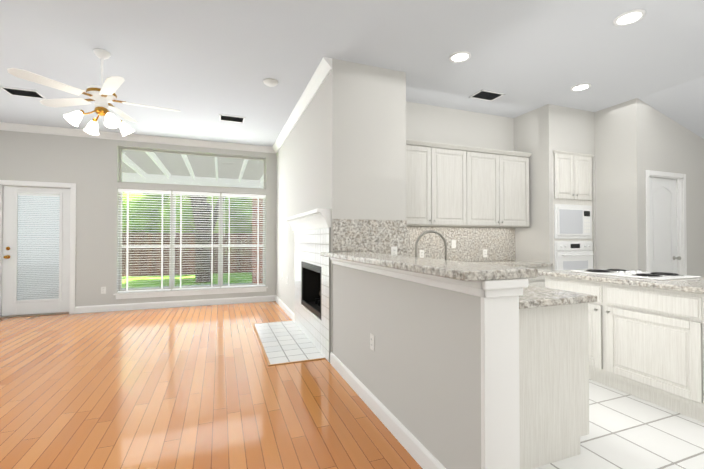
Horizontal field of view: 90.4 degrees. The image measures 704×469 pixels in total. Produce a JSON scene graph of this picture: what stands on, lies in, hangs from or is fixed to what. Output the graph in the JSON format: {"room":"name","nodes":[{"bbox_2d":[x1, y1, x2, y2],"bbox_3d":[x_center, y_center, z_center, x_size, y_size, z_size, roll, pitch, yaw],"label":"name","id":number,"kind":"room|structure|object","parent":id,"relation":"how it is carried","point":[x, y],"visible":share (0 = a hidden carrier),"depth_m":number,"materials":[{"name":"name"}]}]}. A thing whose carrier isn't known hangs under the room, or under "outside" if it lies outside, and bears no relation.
{"room":"living room and kitchen","nodes":[
{"label":"living room and kitchen","id":0,"kind":"room"},
{"bbox_2d":[0,130,275,306],"bbox_3d":[-3.445,-0.209,6.392,5.840,3.060,0.200,0,-1,-21],"label":"wall","id":1,"kind":"structure","parent":0,"point":[92,164],"depth_m":5.96,"materials":[{"name":"paint"}]},
{"bbox_2d":[2,186,69,315],"bbox_3d":[-5.115,0.260,5.686,0.898,2.062,0.122,0,-1,-21],"label":"back door","id":2,"kind":"structure","parent":1,"relation":"in","point":[36,254],"depth_m":5.71,"materials":[{"name":"white wood"}]},
{"bbox_2d":[0,180,75,317],"bbox_3d":[-5.141,0.229,5.740,1.060,2.170,0.216,0,-1,-21],"label":"door frame","id":3,"kind":"structure","parent":1,"relation":"attached to","point":[71,187],"depth_m":5.79,"materials":[{"name":"white wood"}]},
{"bbox_2d":[101,287,105,293],"bbox_3d":[-4.241,0.951,5.968,0.072,0.116,0.008,0,-1,-21],"label":"outlet","id":4,"kind":"object","parent":1,"relation":"attached to","point":[103,290],"visible":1,"depth_m":5.97,"materials":[{"name":"white plastic"}]},
{"bbox_2d":[0,122,273,152],"bbox_3d":[-3.763,-1.690,6.133,4.830,0.104,0.092,0,-1,-21],"label":"crown molding","id":5,"kind":"structure","parent":1,"relation":"attached to","point":[5,126],"depth_m":6.10,"materials":[{"name":"white wood"}]},
{"bbox_2d":[75,295,274,313],"bbox_3d":[-3.061,1.264,6.405,3.300,0.114,0.015,0,-1,-21],"label":"baseboard","id":6,"kind":"structure","parent":1,"relation":"attached to","point":[184,303],"depth_m":6.32,"materials":[{"name":"white wood"}]},
{"bbox_2d":[113,286,267,298],"bbox_3d":[-2.899,1.072,6.518,2.600,0.100,0.148,0,-1,-21],"label":"window sill","id":7,"kind":"structure","parent":1,"relation":"attached to","point":[147,294],"depth_m":6.42,"materials":[{"name":"white wood"}]},
{"bbox_2d":[119,147,264,290],"bbox_3d":[-2.935,-0.257,6.627,2.516,2.556,0.070,0,-1,-21],"label":"window","id":8,"kind":"structure","parent":1,"relation":"in","point":[173,267],"depth_m":6.54,"materials":[{"name":"grey plastic"}]},
{"bbox_2d":[117,189,265,292],"bbox_3d":[-2.903,0.112,6.539,2.508,1.812,0.070,0,-1,-21],"label":"window blinds","id":9,"kind":"object","parent":8,"relation":"attached to","point":[183,193],"visible":0.92,"depth_m":6.48,"materials":[{"name":"white plastic"}]},
{"bbox_2d":[0,301,421,468],"bbox_3d":[-2.310,1.321,1.914,5.240,0.100,9.350,0,-1,-21],"label":"floor","id":10,"kind":"structure","parent":0,"point":[199,387],"depth_m":2.70,"materials":[{"name":"orange wood"}]},
{"bbox_2d":[253,320,325,365],"bbox_3d":[-0.860,1.294,4.367,0.587,0.008,1.804,0,-1,-21],"label":"hearth","id":11,"kind":"object","parent":10,"relation":"on","point":[285,342],"visible":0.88,"depth_m":4.10,"materials":[{"name":"white tile"}]},
{"bbox_2d":[320,251,537,468],"bbox_3d":[0.254,0.719,2.476,0.390,1.118,2.173,0,-1,-21],"label":"wall","id":12,"kind":"structure","parent":10,"relation":"on","point":[435,372],"depth_m":1.77,"materials":[{"name":"paint"}]},
{"bbox_2d":[370,333,373,350],"bbox_3d":[0.147,0.788,2.561,0.008,0.116,0.072,0,-1,-21],"label":"outlet","id":13,"kind":"object","parent":12,"relation":"attached to","point":[371,341],"visible":1,"depth_m":2.56,"materials":[{"name":"white plastic"}]},
{"bbox_2d":[330,352,445,468],"bbox_3d":[0.174,1.221,2.476,0.015,0.114,2.200,0,-1,-21],"label":"baseboard","id":14,"kind":"structure","parent":12,"relation":"attached to","point":[415,448],"depth_m":2.26,"materials":[{"name":"white wood"}]},
{"bbox_2d":[276,100,311,313],"bbox_3d":[-0.629,-0.216,5.823,0.870,3.060,2.790,0,-1,-21],"label":"wall","id":15,"kind":"structure","parent":0,"point":[294,157],"depth_m":5.53,"materials":[{"name":"paint"}]},
{"bbox_2d":[275,295,294,321],"bbox_3d":[-1.180,1.260,6.069,0.015,0.114,1.930,0,-1,-21],"label":"baseboard","id":16,"kind":"structure","parent":15,"relation":"attached to","point":[279,302],"depth_m":5.89,"materials":[{"name":"white wood"}]},
{"bbox_2d":[272,57,331,152],"bbox_3d":[-0.882,-1.700,5.204,0.092,0.104,3.640,0,-1,-21],"label":"crown molding","id":17,"kind":"structure","parent":15,"relation":"attached to","point":[320,74],"depth_m":4.38,"materials":[{"name":"white wood"}]},
{"bbox_2d":[285,208,330,230],"bbox_3d":[-0.607,-0.156,4.385,0.140,0.190,1.855,0,-1,-21],"label":"mantel shelf","id":18,"kind":"object","parent":15,"relation":"attached to","point":[317,218],"visible":1,"depth_m":3.96,"materials":[{"name":"white"}]},
{"bbox_2d":[295,227,330,361],"bbox_3d":[-0.299,0.616,4.423,0.512,1.354,1.745,0,-1,-21],"label":"fireplace","id":19,"kind":"object","parent":15,"relation":"attached to","point":[312,294],"visible":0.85,"depth_m":4.20,"materials":[{"name":"tile"}]},
{"bbox_2d":[0,0,703,146],"bbox_3d":[0.502,-1.605,3.005,11.250,0.644,9.350,0,-1,-21],"label":"ceiling","id":20,"kind":"structure","parent":0,"point":[201,65],"depth_m":3.44,"materials":[{"name":"paint"}]},
{"bbox_2d":[0,86,45,98],"bbox_3d":[-4.078,-1.756,4.343,0.360,0.009,0.260,0,-1,-21],"label":"ceiling vent","id":21,"kind":"object","parent":20,"relation":"in","point":[23,92],"visible":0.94,"depth_m":4.33,"materials":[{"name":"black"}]},
{"bbox_2d":[7,49,180,136],"bbox_3d":[-2.399,-1.384,3.435,1.287,0.774,1.306,0,-1,-21],"label":"ceiling fan","id":22,"kind":"object","parent":20,"relation":"hanging from","point":[103,96],"visible":1,"depth_m":3.32,"materials":[{"name":"white wood"}]},
{"bbox_2d":[219,114,244,122],"bbox_3d":[-1.813,-1.746,5.282,0.360,0.009,0.260,0,-1,-21],"label":"ceiling vent","id":23,"kind":"object","parent":20,"relation":"in","point":[231,118],"visible":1,"depth_m":5.27,"materials":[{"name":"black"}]},
{"bbox_2d":[263,78,277,86],"bbox_3d":[-0.939,-1.744,4.040,0.170,0.040,0.170,0,-1,-21],"label":"smoke detector","id":24,"kind":"object","parent":20,"relation":"attached to","point":[269,82],"visible":1,"depth_m":4.00,"materials":[{"name":"white plastic"}]},
{"bbox_2d":[449,51,470,62],"bbox_3d":[1.076,-1.764,3.484,0.210,0.012,0.210,0,-1,-21],"label":"recessed light","id":25,"kind":"object","parent":20,"relation":"in","point":[460,56],"visible":1,"depth_m":3.47,"materials":[{"name":"white"}]},
{"bbox_2d":[469,90,504,100],"bbox_3d":[1.704,-1.755,4.426,0.360,0.009,0.240,0,-1,-21],"label":"ceiling vent","id":26,"kind":"object","parent":20,"relation":"in","point":[486,95],"visible":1,"depth_m":4.42,"materials":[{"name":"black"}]},
{"bbox_2d":[570,83,590,90],"bbox_3d":[2.736,-1.757,4.184,0.210,0.012,0.210,0,-1,-21],"label":"recessed light","id":27,"kind":"object","parent":20,"relation":"in","point":[581,87],"visible":0.98,"depth_m":4.18,"materials":[{"name":"white"}]},
{"bbox_2d":[613,9,645,25],"bbox_3d":[2.270,-1.771,2.866,0.210,0.012,0.210,0,-1,-21],"label":"recessed light","id":28,"kind":"object","parent":20,"relation":"in","point":[629,17],"visible":1,"depth_m":2.86,"materials":[{"name":"white"}]},
{"bbox_2d":[312,58,407,352],"bbox_3d":[0.074,-0.236,3.972,0.840,3.060,0.690,0,-1,-21],"label":"wall","id":29,"kind":"structure","parent":0,"point":[341,153],"depth_m":3.66,"materials":[{"name":"paint"}]},
{"bbox_2d":[358,251,408,255],"bbox_3d":[0.285,0.267,3.664,0.654,0.202,0.021,0,-1,-21],"label":"backsplash","id":30,"kind":"structure","parent":29,"relation":"attached to","point":[402,253],"depth_m":3.70,"materials":[{"name":"grey stone"}]},
{"bbox_2d":[406,139,473,226],"bbox_3d":[0.948,-0.628,4.517,1.166,1.032,0.327,0,-1,-21],"label":"upper cabinet","id":31,"kind":"object","parent":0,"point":[451,185],"depth_m":4.40,"materials":[{"name":"white wood"}]},
{"bbox_2d":[377,227,514,262],"bbox_3d":[1.391,0.139,4.840,2.234,0.485,0.021,0,-1,-21],"label":"backsplash","id":32,"kind":"structure","parent":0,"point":[499,243],"depth_m":4.84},
{"bbox_2d":[391,247,396,254],"bbox_3d":[0.448,0.186,3.711,0.072,0.116,0.008,0,-1,-21],"label":"outlet","id":33,"kind":"object","parent":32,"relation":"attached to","point":[393,250],"visible":0.77,"depth_m":3.71,"materials":[{"name":"white plastic"}]},
{"bbox_2d":[419,250,423,257],"bbox_3d":[0.928,0.262,4.649,0.072,0.116,0.008,0,-1,-21],"label":"outlet","id":34,"kind":"object","parent":32,"relation":"attached to","point":[421,253],"visible":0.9,"depth_m":4.64,"materials":[{"name":"white plastic"}]},
{"bbox_2d":[452,240,455,247],"bbox_3d":[1.405,0.134,4.830,0.072,0.116,0.008,0,-1,-21],"label":"light switch","id":35,"kind":"object","parent":32,"relation":"attached to","point":[453,243],"visible":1,"depth_m":4.83,"materials":[{"name":"white plastic"}]},
{"bbox_2d":[483,249,486,256],"bbox_3d":[1.911,0.271,5.019,0.072,0.116,0.008,0,-1,-21],"label":"outlet","id":36,"kind":"object","parent":32,"relation":"attached to","point":[484,252],"visible":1,"depth_m":5.01,"materials":[{"name":"white plastic"}]},
{"bbox_2d":[474,147,529,226],"bbox_3d":[1.912,-0.624,4.881,1.142,1.032,0.327,0,-1,-21],"label":"upper cabinet","id":37,"kind":"object","parent":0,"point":[501,178],"depth_m":4.75,"materials":[{"name":"white wood"}]},
{"bbox_2d":[556,104,619,268],"bbox_3d":[3.517,-0.223,5.156,0.240,3.060,0.900,0,-1,-21],"label":"wall","id":38,"kind":"structure","parent":0,"point":[597,133],"depth_m":4.87,"materials":[{"name":"paint"}]},
{"bbox_2d":[534,379,703,468],"bbox_3d":[3.127,1.338,3.437,6.010,0.100,4.250,0,-1,-21],"label":"floor","id":39,"kind":"structure","parent":0,"point":[627,431],"depth_m":2.20,"materials":[{"name":"white tile"}]},
{"bbox_2d":[526,267,550,286],"bbox_3d":[2.117,0.863,4.773,0.917,0.879,0.643,0,-1,-21],"label":"base cabinet","id":40,"kind":"object","parent":39,"relation":"on","point":[539,281],"depth_m":4.57,"materials":[{"name":"white wood"}]},
{"bbox_2d":[484,259,552,266],"bbox_3d":[1.502,0.399,4.541,2.234,0.039,0.653,0,-1,-21],"label":"countertop","id":41,"kind":"structure","parent":40,"relation":"on","point":[506,262],"depth_m":4.60,"materials":[{"name":"grey stone"}]},
{"bbox_2d":[519,302,589,468],"bbox_3d":[0.912,0.834,2.207,0.806,0.880,0.618,0,-1,-21],"label":"base cabinet","id":42,"kind":"object","parent":39,"relation":"on","point":[554,373],"depth_m":1.96,"materials":[{"name":"white wood"}]},
{"bbox_2d":[519,286,596,309],"bbox_3d":[0.703,0.380,2.782,0.816,0.038,1.922,0,-1,-21],"label":"countertop","id":43,"kind":"structure","parent":42,"relation":"on","point":[533,297],"depth_m":1.98,"materials":[{"name":"grey stone"}]},
{"bbox_2d":[553,150,594,270],"bbox_3d":[2.988,0.089,5.082,0.780,2.435,0.649,0,-1,-21],"label":"tall cabinet","id":44,"kind":"object","parent":39,"relation":"on","point":[572,217],"visible":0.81,"depth_m":4.83,"materials":[{"name":"white wood"}]},
{"bbox_2d":[538,273,703,421],"bbox_3d":[2.490,0.843,3.005,0.790,0.880,1.320,0,-1,-21],"label":"kitchen island","id":45,"kind":"object","parent":39,"relation":"on","point":[646,336],"depth_m":2.65,"materials":[{"name":"white wood"}]},
{"bbox_2d":[538,269,703,292],"bbox_3d":[2.505,0.382,3.027,0.830,0.038,1.380,0,-1,-21],"label":"island countertop","id":46,"kind":"structure","parent":45,"relation":"on","point":[663,280],"depth_m":2.89,"materials":[{"name":"grey stone"}]},
{"bbox_2d":[620,98,703,276],"bbox_3d":[4.532,-0.225,4.929,1.920,3.060,0.200,0,-1,-21],"label":"wall","id":47,"kind":"structure","parent":0,"point":[649,139],"depth_m":4.66,"materials":[{"name":"paint"}]},
{"bbox_2d":[649,177,680,272],"bbox_3d":[4.195,0.264,4.699,0.650,2.053,0.113,0,-1,-21],"label":"pantry door","id":48,"kind":"structure","parent":47,"relation":"in","point":[663,236],"depth_m":4.74,"materials":[{"name":"white wood"}]},
{"bbox_2d":[645,170,686,274],"bbox_3d":[4.191,0.232,4.787,0.859,2.142,0.216,0,-1,-21],"label":"door frame","id":49,"kind":"structure","parent":47,"relation":"attached to","point":[679,178],"depth_m":4.82,"materials":[{"name":"white wood"}]},
{"label":"outside","id":50,"kind":"structure","parent":0,"visible":0},
{"bbox_2d":[122,257,251,287],"bbox_3d":[-11.767,1.847,31.367,80.000,0.200,52.450,0,-1,-21],"label":"ground","id":51,"kind":"structure","parent":50,"point":[141,280],"depth_m":11.62,"materials":[{"name":"green plant"}]},
{"bbox_2d":[122,232,251,275],"bbox_3d":[-8.023,0.720,13.105,38.130,1.650,0.110,0,-1,-21],"label":"fence","id":52,"kind":"object","parent":51,"relation":"on","point":[244,264],"depth_m":13.53,"materials":[{"name":"brown wood"}]},
{"bbox_2d":[122,192,251,282],"bbox_3d":[-6.433,-3.832,16.206,29.100,10.890,20.044,0,-1,-21],"label":"trees","id":53,"kind":"object","parent":51,"relation":"on","point":[205,231],"depth_m":11.67,"materials":[{"name":"green plant"}]},
{"bbox_2d":[122,282,251,288],"bbox_3d":[-4.140,1.467,8.276,6.400,0.050,3.850,0,-1,-21],"label":"ground","id":54,"kind":"structure","parent":51,"relation":"on","point":[185,285],"depth_m":10.02,"materials":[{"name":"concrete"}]},
{"bbox_2d":[252,187,262,283],"bbox_3d":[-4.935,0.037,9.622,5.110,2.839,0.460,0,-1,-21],"label":"brick column","id":55,"kind":"structure","parent":54,"relation":"on","point":[254,263],"depth_m":10.24,"materials":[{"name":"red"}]},
{"bbox_2d":[122,150,263,187],"bbox_3d":[-4.133,-1.548,8.290,6.200,0.300,3.690,0,-1,-21],"label":"pergola","id":56,"kind":"object","parent":55,"relation":"on","point":[184,170],"depth_m":9.05,"materials":[{"name":"grey wood"}]}
]}

